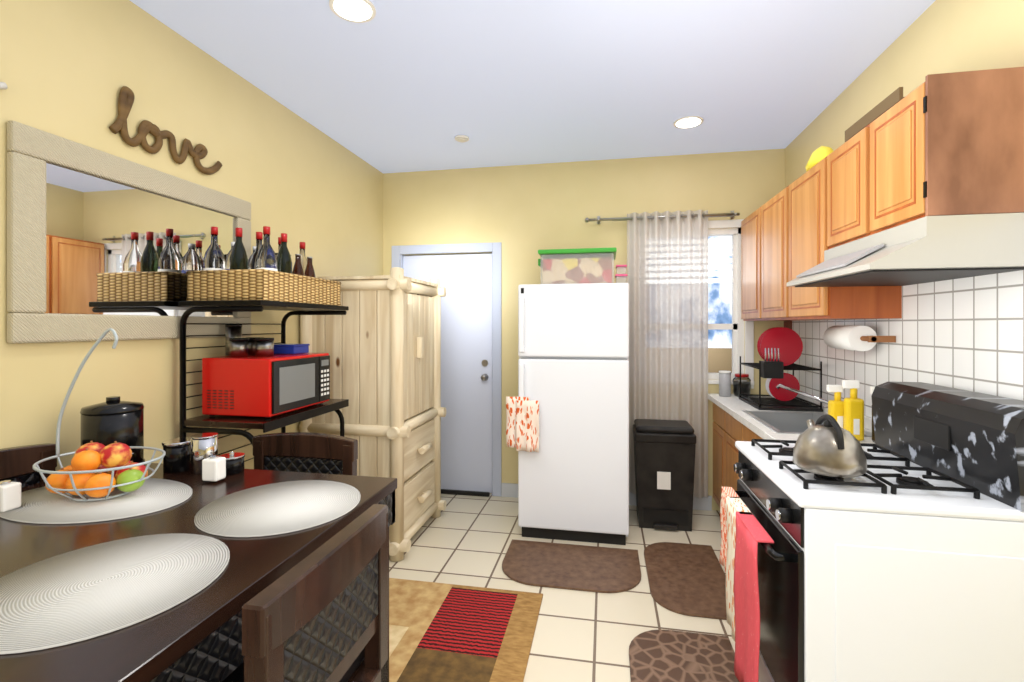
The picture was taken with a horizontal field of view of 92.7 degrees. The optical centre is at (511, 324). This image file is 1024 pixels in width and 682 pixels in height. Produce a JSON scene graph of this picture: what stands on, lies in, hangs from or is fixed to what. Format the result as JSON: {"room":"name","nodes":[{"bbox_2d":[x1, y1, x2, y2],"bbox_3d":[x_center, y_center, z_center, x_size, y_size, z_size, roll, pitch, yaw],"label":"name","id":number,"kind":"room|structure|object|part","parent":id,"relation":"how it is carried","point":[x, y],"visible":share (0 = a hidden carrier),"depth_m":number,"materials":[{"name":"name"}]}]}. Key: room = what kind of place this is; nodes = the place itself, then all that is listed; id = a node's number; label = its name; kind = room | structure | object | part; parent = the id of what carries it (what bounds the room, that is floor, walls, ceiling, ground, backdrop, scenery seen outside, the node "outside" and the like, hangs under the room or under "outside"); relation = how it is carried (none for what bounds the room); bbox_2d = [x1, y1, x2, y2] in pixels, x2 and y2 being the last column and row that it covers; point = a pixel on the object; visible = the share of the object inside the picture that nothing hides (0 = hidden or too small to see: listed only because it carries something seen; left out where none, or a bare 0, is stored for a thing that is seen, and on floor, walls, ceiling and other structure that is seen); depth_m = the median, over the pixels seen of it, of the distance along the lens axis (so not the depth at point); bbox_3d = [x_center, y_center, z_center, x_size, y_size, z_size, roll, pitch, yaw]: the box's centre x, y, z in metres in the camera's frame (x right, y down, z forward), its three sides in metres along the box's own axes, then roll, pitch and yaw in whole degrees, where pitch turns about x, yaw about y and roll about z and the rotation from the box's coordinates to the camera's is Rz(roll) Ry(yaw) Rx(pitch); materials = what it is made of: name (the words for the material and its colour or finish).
{"room":"kitchen","nodes":[
{"label":"kitchen","id":0,"kind":"room"},
{"bbox_2d":[0,0,382,470],"bbox_3d":[-1.693,0.050,1.529,0.100,2.740,5.770,0,0,11],"label":"wall","id":1,"kind":"structure","parent":0,"point":[69,69],"depth_m":2.10,"materials":[{"name":"paint"}]},
{"bbox_2d":[0,82,7,88],"bbox_3d":[-1.639,-0.735,1.473,0.022,0.234,0.190,0,0,11],"label":"family sign","id":2,"kind":"object","parent":1,"relation":"attached to","point":[3,85],"visible":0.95,"depth_m":1.55,"materials":[{"name":"white"}]},
{"bbox_2d":[7,121,250,343],"bbox_3d":[-1.516,-0.300,2.101,0.030,0.720,1.080,0,0,11],"label":"mirror","id":3,"kind":"object","parent":1,"relation":"attached to","point":[99,243],"visible":0.92,"depth_m":1.86,"materials":[{"name":"beige mirror"}]},
{"bbox_2d":[109,86,222,174],"bbox_3d":[-1.508,-0.841,2.171,0.020,0.234,0.566,0,0,11],"label":"love sign","id":4,"kind":"object","parent":1,"relation":"attached to","point":[126,98],"visible":1,"depth_m":2.06,"materials":[{"name":"brown wood"}]},
{"bbox_2d":[130,0,935,172],"bbox_3d":[-0.063,-1.370,1.218,3.420,0.100,5.770,0,0,11],"label":"ceiling","id":5,"kind":"structure","parent":0,"point":[395,86],"depth_m":2.51,"materials":[{"name":"white paint"}]},
{"bbox_2d":[329,0,375,22],"bbox_3d":[-0.661,-1.315,2.030,0.186,0.010,0.186,0,0,11],"label":"recessed light","id":6,"kind":"object","parent":5,"relation":"in","point":[358,11],"visible":1,"depth_m":2.04,"materials":[{"name":"white"}]},
{"bbox_2d":[455,135,468,142],"bbox_3d":[-0.352,-1.307,3.437,0.100,0.026,0.100,0,0,11],"label":"smoke detector","id":7,"kind":"object","parent":5,"relation":"attached to","point":[461,138],"visible":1,"depth_m":3.41,"materials":[{"name":"white plastic"}]},
{"bbox_2d":[673,116,703,128],"bbox_3d":[1.145,-1.315,3.172,0.186,0.010,0.186,0,0,11],"label":"recessed light","id":8,"kind":"object","parent":5,"relation":"in","point":[685,122],"visible":0.96,"depth_m":3.16,"materials":[{"name":"white"}]},
{"bbox_2d":[389,493,734,681],"bbox_3d":[-0.063,1.470,1.218,3.420,0.100,5.770,0,0,11],"label":"floor","id":9,"kind":"structure","parent":0,"point":[579,636],"depth_m":2.65,"materials":[{"name":"tile"}]},
{"bbox_2d":[0,443,56,487],"bbox_3d":[-1.427,0.905,1.399,0.458,1.030,0.478,0,0,11],"label":"chair","id":10,"kind":"object","parent":9,"relation":"on","point":[17,463],"visible":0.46,"depth_m":1.58,"materials":[{"name":"brown wood"}]},
{"bbox_2d":[0,463,396,681],"bbox_3d":[-1.073,0.960,0.994,1.120,0.900,1.510,0,0,11],"label":"dining table","id":11,"kind":"object","parent":9,"relation":"on","point":[197,637],"visible":0.48,"depth_m":0.99,"materials":[{"name":"brown wood"}]},
{"bbox_2d":[0,478,191,523],"bbox_3d":[-1.213,0.507,1.433,0.540,0.004,0.360,0,0,11],"label":"placemat","id":12,"kind":"object","parent":11,"relation":"on","point":[42,505],"visible":0.69,"depth_m":1.37,"materials":[{"name":"white fabric"}]},
{"bbox_2d":[0,480,20,511],"bbox_3d":[-1.387,0.466,1.336,0.055,0.076,0.045,0,0,11],"label":"salt shaker","id":13,"kind":"object","parent":12,"relation":"on","point":[10,495],"visible":1,"depth_m":1.33,"materials":[{"name":"white ceramic"}]},
{"bbox_2d":[33,328,165,500],"bbox_3d":[-1.220,0.256,1.454,0.338,0.492,0.277,0,0,11],"label":"fruit basket","id":14,"kind":"object","parent":12,"relation":"on","point":[96,470],"visible":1,"depth_m":1.41,"materials":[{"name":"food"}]},
{"bbox_2d":[80,396,144,465],"bbox_3d":[-1.393,0.381,1.716,0.200,0.256,0.180,0,0,11],"label":"urn","id":15,"kind":"object","parent":11,"relation":"on","point":[111,419],"visible":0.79,"depth_m":1.67,"materials":[{"name":"black enamel"},{"name":"metal"}]},
{"bbox_2d":[0,533,229,653],"bbox_3d":[-0.808,0.507,0.969,0.430,0.004,0.430,0,0,11],"label":"placemat","id":16,"kind":"object","parent":11,"relation":"on","point":[82,594],"visible":1,"depth_m":0.94,"materials":[{"name":"white fabric"}]},
{"bbox_2d":[162,438,190,472],"bbox_3d":[-1.178,0.458,1.721,0.092,0.102,0.092,0,0,11],"label":"jar","id":17,"kind":"object","parent":11,"relation":"on","point":[177,458],"visible":0.85,"depth_m":1.69,"materials":[{"name":"black ceramic"}]},
{"bbox_2d":[191,432,217,474],"bbox_3d":[-1.070,0.446,1.701,0.082,0.126,0.082,0,0,11],"label":"jar","id":18,"kind":"object","parent":11,"relation":"on","point":[204,445],"visible":0.88,"depth_m":1.67,"materials":[{"name":"silver metal"}]},
{"bbox_2d":[202,455,225,480],"bbox_3d":[-0.971,0.466,1.593,0.055,0.076,0.045,0,0,11],"label":"pepper shaker","id":19,"kind":"object","parent":11,"relation":"on","point":[213,467],"visible":0.98,"depth_m":1.57,"materials":[{"name":"white ceramic"}]},
{"bbox_2d":[219,451,244,474],"bbox_3d":[-0.970,0.473,1.692,0.080,0.071,0.080,0,0,11],"label":"jar","id":20,"kind":"object","parent":11,"relation":"on","point":[234,462],"visible":0.9,"depth_m":1.67,"materials":[{"name":"black"}]},
{"bbox_2d":[194,480,360,536],"bbox_3d":[-0.648,0.507,1.381,0.420,0.004,0.420,0,0,11],"label":"placemat","id":21,"kind":"object","parent":11,"relation":"on","point":[276,508],"visible":1,"depth_m":1.34,"materials":[{"name":"white fabric"}]},
{"bbox_2d":[178,300,348,461],"bbox_3d":[-1.202,0.651,2.474,0.426,1.514,0.730,0,0,11],"label":"rack","id":22,"kind":"object","parent":9,"relation":"on","point":[282,421],"visible":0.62,"depth_m":2.17,"materials":[{"name":"black metal"}]},
{"bbox_2d":[186,269,340,305],"bbox_3d":[-1.204,-0.175,2.454,0.390,0.134,0.630,0,0,11],"label":"wicker basket","id":23,"kind":"object","parent":22,"relation":"on","point":[243,284],"visible":0.9,"depth_m":2.17,"materials":[{"name":"beige wicker"}]},
{"bbox_2d":[203,226,225,269],"bbox_3d":[-1.368,-0.286,2.246,0.091,0.328,0.091,0,0,11],"label":"bottle","id":24,"kind":"object","parent":23,"relation":"in","point":[213,258],"visible":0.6,"depth_m":2.22,"materials":[{"name":"clear glass"}]},
{"bbox_2d":[225,242,234,269],"bbox_3d":[-1.345,-0.262,2.369,0.085,0.278,0.085,0,0,11],"label":"bottle","id":25,"kind":"object","parent":23,"relation":"in","point":[227,260],"visible":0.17,"depth_m":2.33,"materials":[{"name":"clear glass"}]},
{"bbox_2d":[230,228,247,269],"bbox_3d":[-1.249,-0.282,2.233,0.074,0.320,0.074,0,0,11],"label":"bottle","id":26,"kind":"object","parent":23,"relation":"in","point":[238,258],"visible":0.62,"depth_m":2.21,"materials":[{"name":"green glass"}]},
{"bbox_2d":[248,246,255,268],"bbox_3d":[-1.310,-0.262,2.500,0.085,0.278,0.085,0,0,11],"label":"bottle","id":27,"kind":"object","parent":23,"relation":"in","point":[254,247],"visible":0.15,"depth_m":2.48,"materials":[{"name":"clear glass"}]},
{"bbox_2d":[249,232,262,268],"bbox_3d":[-1.227,-0.286,2.372,0.091,0.328,0.091,0,0,11],"label":"bottle","id":28,"kind":"object","parent":23,"relation":"in","point":[259,239],"visible":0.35,"depth_m":2.35,"materials":[{"name":"clear glass"}]},
{"bbox_2d":[256,226,277,270],"bbox_3d":[-1.125,-0.286,2.240,0.091,0.328,0.091,0,0,11],"label":"bottle","id":29,"kind":"object","parent":23,"relation":"in","point":[266,258],"visible":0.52,"depth_m":2.22,"materials":[{"name":"clear glass"}]},
{"bbox_2d":[276,237,280,257],"bbox_3d":[-1.189,-0.286,2.518,0.091,0.328,0.091,0,0,11],"label":"bottle","id":30,"kind":"object","parent":23,"relation":"in","point":[279,242],"visible":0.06,"depth_m":2.50,"materials":[{"name":"clear glass"}]},
{"bbox_2d":[277,233,291,273],"bbox_3d":[-1.106,-0.282,2.369,0.074,0.320,0.074,0,0,11],"label":"bottle","id":31,"kind":"object","parent":23,"relation":"in","point":[284,262],"visible":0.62,"depth_m":2.35,"materials":[{"name":"green glass"}]},
{"bbox_2d":[292,254,303,275],"bbox_3d":[-1.085,-0.240,2.477,0.062,0.236,0.063,0,0,11],"label":"bottle","id":32,"kind":"object","parent":23,"relation":"in","point":[297,268],"visible":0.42,"depth_m":2.46,"materials":[{"name":"brown glass"}]},
{"bbox_2d":[299,242,306,272],"bbox_3d":[-1.142,-0.286,2.661,0.091,0.328,0.091,0,0,11],"label":"bottle","id":33,"kind":"object","parent":23,"relation":"in","point":[302,253],"visible":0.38,"depth_m":2.65,"materials":[{"name":"clear glass"}]},
{"bbox_2d":[304,257,315,277],"bbox_3d":[-1.066,-0.240,2.575,0.062,0.236,0.063,0,0,11],"label":"bottle","id":34,"kind":"object","parent":23,"relation":"in","point":[309,271],"visible":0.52,"depth_m":2.56,"materials":[{"name":"brown glass"}]},
{"bbox_2d":[202,353,329,417],"bbox_3d":[-1.198,0.285,2.437,0.364,0.268,0.481,0,0,11],"label":"microwave","id":35,"kind":"object","parent":22,"relation":"on","point":[262,386],"visible":1,"depth_m":2.22,"materials":[{"name":"red metal"}]},
{"bbox_2d":[225,324,241,355],"bbox_3d":[-1.373,0.072,2.410,0.073,0.154,0.074,0,0,11],"label":"canister","id":36,"kind":"object","parent":35,"relation":"on","point":[233,330],"visible":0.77,"depth_m":2.38,"materials":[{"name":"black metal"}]},
{"bbox_2d":[229,338,248,356],"bbox_3d":[-1.305,0.105,2.336,0.081,0.087,0.082,0,0,11],"label":"canister","id":37,"kind":"object","parent":35,"relation":"on","point":[238,347],"visible":0.96,"depth_m":2.30,"materials":[{"name":"silver metal"}]},
{"bbox_2d":[246,337,263,354],"bbox_3d":[-1.293,0.105,2.456,0.081,0.087,0.082,0,0,11],"label":"canister","id":38,"kind":"object","parent":35,"relation":"on","point":[251,345],"visible":0.52,"depth_m":2.42,"materials":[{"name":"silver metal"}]},
{"bbox_2d":[255,338,273,355],"bbox_3d":[-1.198,0.105,2.366,0.081,0.087,0.082,0,0,11],"label":"canister","id":39,"kind":"object","parent":35,"relation":"on","point":[264,346],"visible":0.96,"depth_m":2.33,"materials":[{"name":"silver metal"}]},
{"bbox_2d":[274,344,309,353],"bbox_3d":[-1.189,0.125,2.573,0.186,0.049,0.136,0,0,11],"label":"box","id":40,"kind":"object","parent":35,"relation":"on","point":[290,348],"visible":0.83,"depth_m":2.51,"materials":[{"name":"blue"}]},
{"bbox_2d":[299,267,445,561],"bbox_3d":[-0.913,0.534,3.350,0.720,1.768,0.810,0,0,11],"label":"armoire","id":41,"kind":"object","parent":9,"relation":"on","point":[379,342],"visible":0.75,"depth_m":3.01,"materials":[{"name":"beige wood"}]},
{"bbox_2d":[389,578,542,681],"bbox_3d":[-0.550,1.415,1.759,1.100,0.008,1.850,0,0,11],"label":"area rug","id":42,"kind":"object","parent":9,"relation":"on","point":[441,632],"visible":0.62,"depth_m":2.24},
{"bbox_2d":[222,504,387,681],"bbox_3d":[-0.555,0.915,1.010,0.478,0.990,0.448,0,0,11],"label":"chair","id":43,"kind":"object","parent":42,"relation":"on","point":[320,614],"visible":0.92,"depth_m":0.92,"materials":[{"name":"brown wood"}]},
{"bbox_2d":[253,432,357,475],"bbox_3d":[-0.883,0.927,1.791,0.458,0.964,0.478,0,0,11],"label":"chair","id":44,"kind":"object","parent":42,"relation":"on","point":[308,452],"visible":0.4,"depth_m":1.98,"materials":[{"name":"brown wood"}]},
{"bbox_2d":[506,283,628,544],"bbox_3d":[0.410,0.575,3.462,0.792,1.690,0.724,0,0,11],"label":"fridge","id":45,"kind":"object","parent":9,"relation":"on","point":[567,422],"visible":1,"depth_m":3.18,"materials":[{"name":"white metal"}]},
{"bbox_2d":[538,247,616,283],"bbox_3d":[0.469,-0.396,3.514,0.545,0.245,0.430,0,0,11],"label":"storage bin","id":46,"kind":"object","parent":45,"relation":"on","point":[577,266],"visible":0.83,"depth_m":3.33,"materials":[{"name":"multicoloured plastic"}]},
{"bbox_2d":[615,265,627,282],"bbox_3d":[0.758,-0.342,3.393,0.081,0.137,0.160,0,0,11],"label":"stack","id":47,"kind":"object","parent":45,"relation":"on","point":[623,275],"visible":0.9,"depth_m":3.33,"materials":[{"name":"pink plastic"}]},
{"bbox_2d":[502,539,640,592],"bbox_3d":[0.345,1.413,2.876,0.800,0.012,0.520,0,0,11],"label":"area rug","id":48,"kind":"object","parent":9,"relation":"on","point":[578,567],"visible":0.98,"depth_m":2.85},
{"bbox_2d":[633,419,695,531],"bbox_3d":[1.089,1.065,3.523,0.410,0.710,0.350,0,0,11],"label":"trash can","id":49,"kind":"object","parent":9,"relation":"on","point":[664,455],"visible":1,"depth_m":3.39,"materials":[{"name":"black plastic"}]},
{"bbox_2d":[629,629,738,681],"bbox_3d":[0.682,1.413,1.855,0.445,0.012,0.800,0,0,11],"label":"area rug","id":50,"kind":"object","parent":9,"relation":"on","point":[660,655],"visible":0.86,"depth_m":2.07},
{"bbox_2d":[644,542,726,619],"bbox_3d":[0.985,1.413,2.764,0.430,0.012,0.800,0,0,11],"label":"area rug","id":51,"kind":"object","parent":9,"relation":"on","point":[686,579],"visible":0.9,"depth_m":2.70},
{"bbox_2d":[713,416,747,507],"bbox_3d":[1.734,1.058,3.472,0.514,0.722,0.400,0,0,11],"label":"base cabinet","id":52,"kind":"object","parent":9,"relation":"on","point":[735,418],"depth_m":3.52,"materials":[{"name":"brown wood"}]},
{"bbox_2d":[719,371,730,396],"bbox_3d":[1.557,0.428,3.571,0.083,0.181,0.084,0,0,11],"label":"tumbler","id":53,"kind":"object","parent":52,"relation":"on","point":[724,383],"visible":1,"depth_m":3.54,"materials":[{"name":"grey metal"}]},
{"bbox_2d":[733,373,750,396],"bbox_3d":[1.678,0.439,3.569,0.120,0.160,0.118,0,0,11],"label":"cookie jar","id":54,"kind":"object","parent":52,"relation":"on","point":[745,384],"visible":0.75,"depth_m":3.53,"materials":[{"name":"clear glass"}]},
{"bbox_2d":[720,424,747,502],"bbox_3d":[1.656,1.058,3.064,0.514,0.722,0.430,0,0,11],"label":"base cabinet","id":55,"kind":"object","parent":9,"relation":"on","point":[729,433],"depth_m":3.18,"materials":[{"name":"brown wood"}]},
{"bbox_2d":[739,327,822,411],"bbox_3d":[1.719,0.266,3.141,0.360,0.505,0.525,0,0,11],"label":"dish rack","id":56,"kind":"object","parent":55,"relation":"on","point":[780,349],"visible":0.96,"depth_m":3.11,"materials":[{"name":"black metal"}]},
{"bbox_2d":[826,385,843,427],"bbox_3d":[1.507,0.399,2.269,0.080,0.240,0.051,0,0,11],"label":"spray bottle","id":57,"kind":"object","parent":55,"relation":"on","point":[836,408],"visible":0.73,"depth_m":2.25,"materials":[{"name":"yellow plastic"}]},
{"bbox_2d":[842,380,863,440],"bbox_3d":[1.535,0.384,2.201,0.080,0.270,0.051,0,0,11],"label":"spray bottle","id":58,"kind":"object","parent":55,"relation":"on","point":[854,415],"visible":0.92,"depth_m":2.18,"materials":[{"name":"yellow plastic"}]},
{"bbox_2d":[870,386,874,442],"bbox_3d":[1.614,0.394,2.135,0.080,0.250,0.051,0,0,11],"label":"spray bottle","id":59,"kind":"object","parent":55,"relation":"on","point":[872,388],"visible":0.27,"depth_m":2.14,"materials":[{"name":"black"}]},
{"bbox_2d":[719,382,1023,681],"bbox_3d":[1.192,0.815,1.689,0.791,1.170,0.713,0,0,11],"label":"stove","id":60,"kind":"object","parent":9,"relation":"on","point":[901,559],"visible":0.85,"depth_m":1.39,"materials":[{"name":"white metal"}]},
{"bbox_2d":[793,414,866,477],"bbox_3d":[1.015,0.372,1.584,0.200,0.174,0.253,0,0,11],"label":"kettle","id":61,"kind":"object","parent":60,"relation":"on","point":[831,447],"visible":1,"depth_m":1.50,"materials":[{"name":"metal"}]},
{"bbox_2d":[383,148,784,510],"bbox_3d":[0.472,0.050,4.023,3.220,2.740,0.140,0,0,11],"label":"wall","id":62,"kind":"structure","parent":0,"point":[523,214],"depth_m":3.98,"materials":[{"name":"paint"}]},
{"bbox_2d":[392,242,501,495],"bbox_3d":[-0.556,0.367,4.184,0.970,2.105,0.108,0,0,11],"label":"trim","id":63,"kind":"structure","parent":62,"relation":"attached to","point":[495,248],"depth_m":4.05,"materials":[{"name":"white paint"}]},
{"bbox_2d":[403,254,491,492],"bbox_3d":[-0.558,0.406,4.172,0.804,2.016,0.102,0,0,11],"label":"door","id":64,"kind":"structure","parent":62,"relation":"in","point":[466,376],"depth_m":4.15,"materials":[{"name":"white paint"}]},
{"bbox_2d":[441,489,489,496],"bbox_3d":[-0.530,1.402,4.107,0.700,0.034,0.030,0,0,11],"label":"threshold","id":65,"kind":"object","parent":62,"relation":"attached to","point":[464,492],"depth_m":4.07,"materials":[{"name":"black metal"}]},
{"bbox_2d":[501,483,711,510],"bbox_3d":[0.721,1.365,3.896,1.643,0.110,0.014,0,0,11],"label":"baseboard","id":66,"kind":"structure","parent":62,"relation":"attached to","point":[511,490],"depth_m":3.85,"materials":[{"name":"grey paint"}]},
{"bbox_2d":[585,210,739,497],"bbox_3d":[1.135,0.215,3.763,1.140,2.170,0.118,0,0,11],"label":"curtain","id":67,"kind":"object","parent":62,"relation":"attached to","point":[667,265],"visible":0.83,"depth_m":3.72,"materials":[{"name":"white fabric"}]},
{"bbox_3d":[1.182,0.217,3.730,0.595,2.165,0.071,0,0,11],"label":"curtain panel","id":68,"kind":"part","parent":67,"relation":"part of","materials":[{"name":"white fabric"}]},
{"bbox_2d":[708,219,753,388],"bbox_3d":[1.378,-0.160,3.809,0.920,1.280,0.120,0,0,11],"label":"window","id":69,"kind":"structure","parent":62,"relation":"in","point":[732,228],"depth_m":3.74,"materials":[{"name":"white"}]},
{"bbox_2d":[748,412,783,439],"bbox_3d":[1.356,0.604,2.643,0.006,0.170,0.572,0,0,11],"label":"countertop","id":70,"kind":"structure","parent":0,"relation":"attached to","point":[757,428],"depth_m":2.51,"materials":[{"name":"white stone"}]},
{"bbox_2d":[785,0,1023,187],"bbox_3d":[1.568,0.050,0.907,0.100,2.740,5.770,0,0,11],"label":"wall","id":71,"kind":"structure","parent":0,"point":[942,36],"depth_m":2.04,"materials":[{"name":"paint"}]},
{"bbox_2d":[741,210,756,320],"bbox_3d":[1.827,-0.410,3.408,0.321,0.760,0.480,0,0,11],"label":"upper cabinet","id":72,"kind":"object","parent":71,"relation":"attached to","point":[749,224],"depth_m":3.43,"materials":[{"name":"brown wood"}]},
{"bbox_2d":[757,192,780,320],"bbox_3d":[1.737,-0.410,2.937,0.321,0.760,0.480,0,0,11],"label":"upper cabinet","id":73,"kind":"object","parent":71,"relation":"attached to","point":[769,214],"depth_m":3.01,"materials":[{"name":"brown wood"}]},
{"bbox_2d":[752,412,811,431],"bbox_3d":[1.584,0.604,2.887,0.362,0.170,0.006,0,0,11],"label":"sink","id":74,"kind":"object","parent":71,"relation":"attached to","point":[786,421],"depth_m":2.88,"materials":[{"name":"grey metal"}]},
{"bbox_2d":[784,321,791,328],"bbox_3d":[2.016,0.025,3.570,0.001,0.110,0.168,0,0,11],"label":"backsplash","id":75,"kind":"structure","parent":71,"relation":"attached to","point":[787,324],"depth_m":3.56,"materials":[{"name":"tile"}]},
{"bbox_2d":[812,412,825,424],"bbox_3d":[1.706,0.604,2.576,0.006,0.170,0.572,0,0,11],"label":"countertop","id":76,"kind":"structure","parent":71,"relation":"attached to","point":[814,417],"depth_m":2.83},
{"bbox_2d":[784,432,863,442],"bbox_3d":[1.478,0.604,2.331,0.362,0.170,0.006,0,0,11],"label":"countertop","id":77,"kind":"structure","parent":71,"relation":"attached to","point":[787,435],"depth_m":2.29,"materials":[{"name":"white stone"}]},
{"bbox_2d":[821,131,860,254],"bbox_3d":[1.568,-0.568,2.049,0.321,0.445,0.367,0,0,11],"label":"upper cabinet","id":78,"kind":"object","parent":71,"relation":"attached to","point":[841,169],"depth_m":2.09,"materials":[{"name":"brown wood"}]},
{"bbox_2d":[781,161,901,320],"bbox_3d":[1.647,-0.410,2.465,0.321,0.760,0.480,0,0,11],"label":"upper cabinet","id":79,"kind":"object","parent":71,"relation":"attached to","point":[800,200],"depth_m":2.41,"materials":[{"name":"brown wood"}]},
{"bbox_2d":[805,146,833,171],"bbox_3d":[1.566,-0.850,2.470,0.130,0.115,0.198,0,0,11],"label":"bag","id":80,"kind":"object","parent":79,"relation":"on","point":[819,154],"visible":0.44,"depth_m":2.42,"materials":[{"name":"yellow plastic"}]},
{"bbox_2d":[784,270,1023,416],"bbox_3d":[1.683,0.077,1.801,0.008,0.875,3.769,0,0,11],"label":"backsplash","id":81,"kind":"structure","parent":71,"relation":"attached to","point":[966,333],"depth_m":1.95,"materials":[{"name":"tile"}]},
{"bbox_2d":[823,326,895,350],"bbox_3d":[1.725,0.065,2.460,0.151,0.124,0.420,0,0,11],"label":"paper towel","id":82,"kind":"object","parent":81,"relation":"attached to","point":[861,338],"visible":1,"depth_m":2.36,"materials":[{"name":"white paper"}]},
{"bbox_2d":[787,213,1023,286],"bbox_3d":[1.454,-0.259,1.884,0.481,0.169,0.733,0,0,11],"label":"range hood","id":83,"kind":"object","parent":71,"relation":"attached to","point":[926,249],"visible":1,"depth_m":1.55,"materials":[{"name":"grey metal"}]},
{"bbox_2d":[861,67,1023,237],"bbox_3d":[1.499,-0.568,1.691,0.321,0.445,0.363,0,0,11],"label":"upper cabinet","id":84,"kind":"object","parent":71,"relation":"attached to","point":[942,144],"depth_m":1.53,"materials":[{"name":"brown wood"}]},
{"bbox_2d":[845,87,903,141],"bbox_3d":[1.542,-0.816,1.895,0.280,0.048,0.400,0,0,11],"label":"cardboard","id":85,"kind":"object","parent":84,"relation":"on","point":[882,107],"visible":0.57,"depth_m":1.88,"materials":[{"name":"brown cardboard"}]},
{"label":"outside","id":86,"kind":"structure","parent":0,"visible":0},
{"bbox_2d":[708,236,731,372],"bbox_3d":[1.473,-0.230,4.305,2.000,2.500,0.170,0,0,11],"label":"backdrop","id":87,"kind":"structure","parent":86,"point":[717,337],"depth_m":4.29,"materials":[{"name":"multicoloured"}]}
]}

